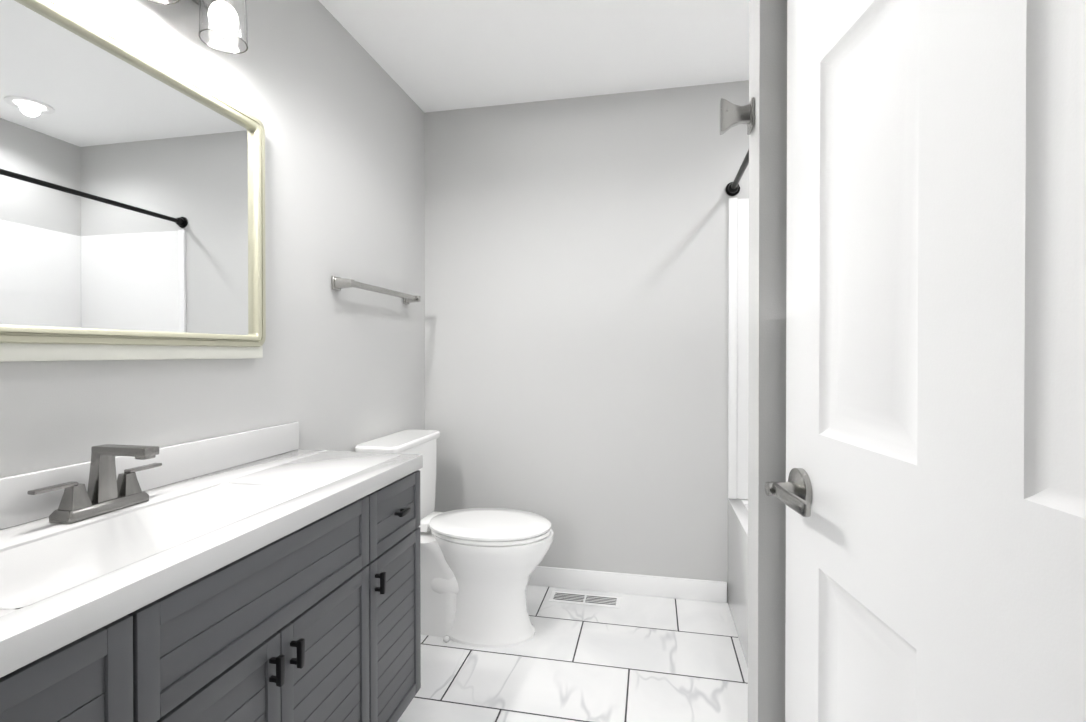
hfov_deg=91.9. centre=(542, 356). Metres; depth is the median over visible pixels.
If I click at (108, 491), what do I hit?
faucet
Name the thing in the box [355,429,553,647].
toilet
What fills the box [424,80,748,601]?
wall
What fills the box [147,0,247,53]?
sconce
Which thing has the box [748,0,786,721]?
wall
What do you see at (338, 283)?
towel bar
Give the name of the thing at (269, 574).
bathroom vanity
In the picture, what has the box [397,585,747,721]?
floor
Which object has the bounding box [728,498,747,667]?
bathtub
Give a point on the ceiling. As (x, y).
(434, 55)
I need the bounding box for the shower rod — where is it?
[725,149,748,195]
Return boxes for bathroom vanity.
[0,422,422,721]
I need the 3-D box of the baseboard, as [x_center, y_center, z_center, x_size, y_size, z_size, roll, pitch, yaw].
[0.120,1.124,2.659,1.543,0.100,0.013,0,0,12]
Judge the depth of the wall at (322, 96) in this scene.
1.81 m
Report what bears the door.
in the wall
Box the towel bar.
[331,276,420,304]
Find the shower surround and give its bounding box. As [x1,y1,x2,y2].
[728,198,748,498]
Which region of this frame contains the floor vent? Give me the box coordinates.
[548,591,620,607]
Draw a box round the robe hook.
[720,97,754,134]
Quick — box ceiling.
[318,0,748,112]
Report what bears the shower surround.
attached to the wall
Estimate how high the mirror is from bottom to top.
0.724 m
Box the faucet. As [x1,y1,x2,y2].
[27,444,161,523]
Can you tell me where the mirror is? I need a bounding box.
[0,0,265,361]
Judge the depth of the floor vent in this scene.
2.53 m
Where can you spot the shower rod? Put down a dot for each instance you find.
(732, 188)
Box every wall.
[0,0,424,477]
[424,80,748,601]
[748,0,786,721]
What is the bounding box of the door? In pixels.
[765,0,1085,721]
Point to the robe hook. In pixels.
(732, 115)
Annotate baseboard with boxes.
[527,566,726,602]

